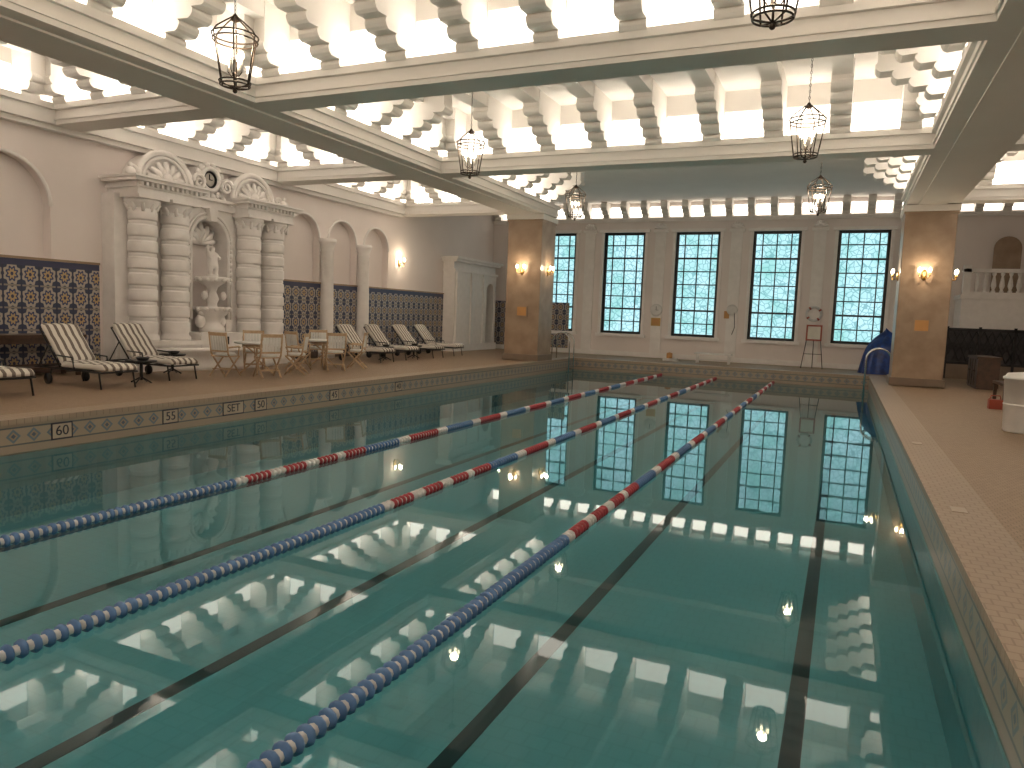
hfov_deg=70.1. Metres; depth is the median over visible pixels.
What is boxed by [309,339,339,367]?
round table
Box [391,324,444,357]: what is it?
sun lounger
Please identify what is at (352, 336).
sun lounger
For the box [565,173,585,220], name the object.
hanging lantern
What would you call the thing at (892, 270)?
wall sconce
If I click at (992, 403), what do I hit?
case
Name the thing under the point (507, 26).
panels
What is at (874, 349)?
pool ladder
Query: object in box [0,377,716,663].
lane rope
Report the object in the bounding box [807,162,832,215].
hanging lantern
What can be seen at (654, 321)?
notice sign
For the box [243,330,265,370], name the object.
folding chair
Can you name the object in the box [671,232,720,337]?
window
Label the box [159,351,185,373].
side table
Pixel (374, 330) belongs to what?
sun lounger
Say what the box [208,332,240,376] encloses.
folding chair
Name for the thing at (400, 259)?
wall sconce
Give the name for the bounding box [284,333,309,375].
folding chair
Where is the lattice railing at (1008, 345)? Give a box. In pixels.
[943,326,1023,380]
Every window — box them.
[553,233,576,330]
[601,233,645,333]
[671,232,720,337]
[747,231,801,340]
[830,230,891,344]
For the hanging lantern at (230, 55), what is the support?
hanging from the ceiling at (959, 64)
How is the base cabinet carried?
on the floor
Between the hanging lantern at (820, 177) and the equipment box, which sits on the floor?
the equipment box
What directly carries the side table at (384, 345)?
on the floor
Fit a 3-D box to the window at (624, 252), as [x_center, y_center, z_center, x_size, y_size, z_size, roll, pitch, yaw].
[4.852,-4.370,31.745,1.800,4.340,0.070,5,6,24]
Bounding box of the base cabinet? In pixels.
[967,355,1002,389]
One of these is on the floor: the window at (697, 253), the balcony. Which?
the balcony
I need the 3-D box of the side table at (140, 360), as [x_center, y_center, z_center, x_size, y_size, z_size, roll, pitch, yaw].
[-7.159,-0.270,14.098,0.560,0.498,0.560,5,6,24]
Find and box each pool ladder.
[551,332,574,370]
[862,348,890,393]
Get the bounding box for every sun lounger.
[0,359,35,395]
[34,323,137,389]
[105,323,198,380]
[336,324,395,362]
[364,324,419,359]
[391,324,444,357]
[414,324,463,355]
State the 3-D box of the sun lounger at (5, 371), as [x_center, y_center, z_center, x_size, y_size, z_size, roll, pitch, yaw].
[-8.616,-0.402,11.745,1.983,1.106,0.753,5,6,25]
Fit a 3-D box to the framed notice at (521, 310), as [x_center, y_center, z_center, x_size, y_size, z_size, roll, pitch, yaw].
[0.337,-2.534,25.415,0.440,0.400,0.035,5,6,24]
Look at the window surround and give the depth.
29.80 m
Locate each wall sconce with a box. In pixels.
[398,257,404,266]
[516,264,524,274]
[547,266,553,275]
[891,269,898,280]
[918,267,931,280]
[952,269,958,280]
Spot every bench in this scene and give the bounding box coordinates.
[694,352,732,364]
[992,380,1003,399]
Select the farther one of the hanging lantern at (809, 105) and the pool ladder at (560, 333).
the pool ladder at (560, 333)
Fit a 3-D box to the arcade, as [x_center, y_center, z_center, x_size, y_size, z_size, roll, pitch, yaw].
[-8.137,-2.685,18.187,0.560,4.465,18.219,5,6,24]
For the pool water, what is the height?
0.001 m
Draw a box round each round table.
[234,341,273,374]
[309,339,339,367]
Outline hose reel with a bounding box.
[724,305,737,334]
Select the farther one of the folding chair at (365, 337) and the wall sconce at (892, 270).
the wall sconce at (892, 270)
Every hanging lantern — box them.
[210,0,259,93]
[456,92,485,178]
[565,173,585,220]
[749,0,798,29]
[789,59,826,162]
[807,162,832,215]
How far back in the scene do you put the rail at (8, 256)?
15.99 m
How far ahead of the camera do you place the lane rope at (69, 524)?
8.16 m
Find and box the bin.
[1002,372,1023,433]
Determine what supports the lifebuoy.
attached to the wall at (976, 236)
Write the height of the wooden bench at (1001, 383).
0.950 m
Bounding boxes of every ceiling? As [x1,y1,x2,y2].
[0,0,1023,220]
[266,0,902,205]
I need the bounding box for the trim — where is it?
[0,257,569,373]
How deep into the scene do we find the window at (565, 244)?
32.84 m
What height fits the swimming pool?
1.080 m
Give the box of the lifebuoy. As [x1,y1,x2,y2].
[805,306,822,321]
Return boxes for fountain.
[98,150,303,372]
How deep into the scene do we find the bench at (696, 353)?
28.40 m
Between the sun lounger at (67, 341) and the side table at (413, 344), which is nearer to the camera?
the sun lounger at (67, 341)
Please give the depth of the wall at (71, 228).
16.73 m
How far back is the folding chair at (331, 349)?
18.38 m
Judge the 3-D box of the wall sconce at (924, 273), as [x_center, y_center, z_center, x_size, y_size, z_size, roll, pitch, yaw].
[11.426,-3.053,20.226,0.334,0.363,0.199,5,6,24]
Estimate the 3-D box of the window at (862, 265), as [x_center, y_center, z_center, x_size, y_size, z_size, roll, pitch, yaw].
[13.328,-3.683,27.931,1.800,4.340,0.070,5,6,24]
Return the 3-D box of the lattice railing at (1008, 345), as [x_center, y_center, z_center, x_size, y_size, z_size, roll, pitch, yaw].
[16.212,-0.988,24.464,3.042,1.780,0.130,5,6,24]
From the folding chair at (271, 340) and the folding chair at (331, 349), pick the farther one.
the folding chair at (331, 349)
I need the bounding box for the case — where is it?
[987,395,1002,409]
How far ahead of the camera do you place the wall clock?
30.99 m
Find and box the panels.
[0,0,1023,219]
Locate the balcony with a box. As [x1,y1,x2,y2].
[953,236,1023,329]
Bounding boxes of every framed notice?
[516,305,527,316]
[912,318,930,332]
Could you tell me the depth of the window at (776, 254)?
29.22 m
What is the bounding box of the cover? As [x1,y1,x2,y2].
[857,328,891,374]
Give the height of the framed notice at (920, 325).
0.400 m
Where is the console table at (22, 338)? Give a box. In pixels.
[0,333,86,374]
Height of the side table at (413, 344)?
0.498 m
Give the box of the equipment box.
[663,352,677,360]
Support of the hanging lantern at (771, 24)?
hanging from the ceiling at (959, 64)
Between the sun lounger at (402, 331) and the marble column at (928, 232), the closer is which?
the marble column at (928, 232)
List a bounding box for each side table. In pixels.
[125,357,156,383]
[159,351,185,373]
[376,344,393,360]
[406,343,421,357]
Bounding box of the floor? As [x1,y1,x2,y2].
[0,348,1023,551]
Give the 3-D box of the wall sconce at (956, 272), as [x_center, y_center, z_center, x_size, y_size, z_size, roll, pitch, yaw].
[12.450,-3.047,20.574,0.199,0.363,0.334,5,6,24]
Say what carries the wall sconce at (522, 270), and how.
attached to the marble column at (531, 237)
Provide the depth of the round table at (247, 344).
16.68 m
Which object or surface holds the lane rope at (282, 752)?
on the pool water
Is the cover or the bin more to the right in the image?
the bin
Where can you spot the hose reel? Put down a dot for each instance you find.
(731, 309)
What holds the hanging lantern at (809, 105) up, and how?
hanging from the ceiling at (959, 64)
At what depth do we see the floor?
13.65 m
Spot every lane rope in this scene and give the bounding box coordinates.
[0,373,662,547]
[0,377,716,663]
[246,381,774,767]
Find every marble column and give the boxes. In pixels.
[502,214,557,360]
[886,204,961,387]
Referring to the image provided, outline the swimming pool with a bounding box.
[0,397,1009,767]
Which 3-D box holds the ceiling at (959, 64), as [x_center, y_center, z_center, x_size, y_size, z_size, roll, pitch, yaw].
[1.755,-5.457,13.914,21.600,1.581,34.570,5,6,24]
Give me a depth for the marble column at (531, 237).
25.39 m
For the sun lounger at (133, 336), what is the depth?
15.26 m
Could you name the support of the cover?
on the floor
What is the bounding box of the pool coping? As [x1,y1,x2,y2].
[0,357,1023,767]
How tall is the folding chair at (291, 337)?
0.972 m
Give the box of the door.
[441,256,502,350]
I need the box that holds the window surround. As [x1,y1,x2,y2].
[493,211,1023,369]
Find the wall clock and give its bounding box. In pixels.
[650,304,661,315]
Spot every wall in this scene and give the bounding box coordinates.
[0,45,493,360]
[493,196,1023,364]
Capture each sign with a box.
[651,318,660,325]
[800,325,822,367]
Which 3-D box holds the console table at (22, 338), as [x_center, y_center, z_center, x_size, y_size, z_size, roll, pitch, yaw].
[-9.890,-0.510,13.728,0.600,0.840,3.600,5,6,24]
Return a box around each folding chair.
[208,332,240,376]
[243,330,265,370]
[253,334,282,378]
[284,331,310,369]
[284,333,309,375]
[308,329,326,365]
[323,333,346,370]
[346,332,368,368]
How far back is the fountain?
17.30 m
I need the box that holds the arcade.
[0,147,388,357]
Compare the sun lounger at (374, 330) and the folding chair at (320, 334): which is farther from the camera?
the sun lounger at (374, 330)
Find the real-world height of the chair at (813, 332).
1.653 m
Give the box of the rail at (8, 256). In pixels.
[0,254,443,293]
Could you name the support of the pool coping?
on the swimming pool
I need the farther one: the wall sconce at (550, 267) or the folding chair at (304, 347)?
the wall sconce at (550, 267)
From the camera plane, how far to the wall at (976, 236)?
29.47 m
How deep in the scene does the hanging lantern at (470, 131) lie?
14.42 m
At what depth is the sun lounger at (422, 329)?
27.25 m
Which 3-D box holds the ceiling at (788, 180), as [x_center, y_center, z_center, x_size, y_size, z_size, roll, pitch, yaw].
[1.713,-6.321,13.911,22.200,0.202,35.150,5,6,24]

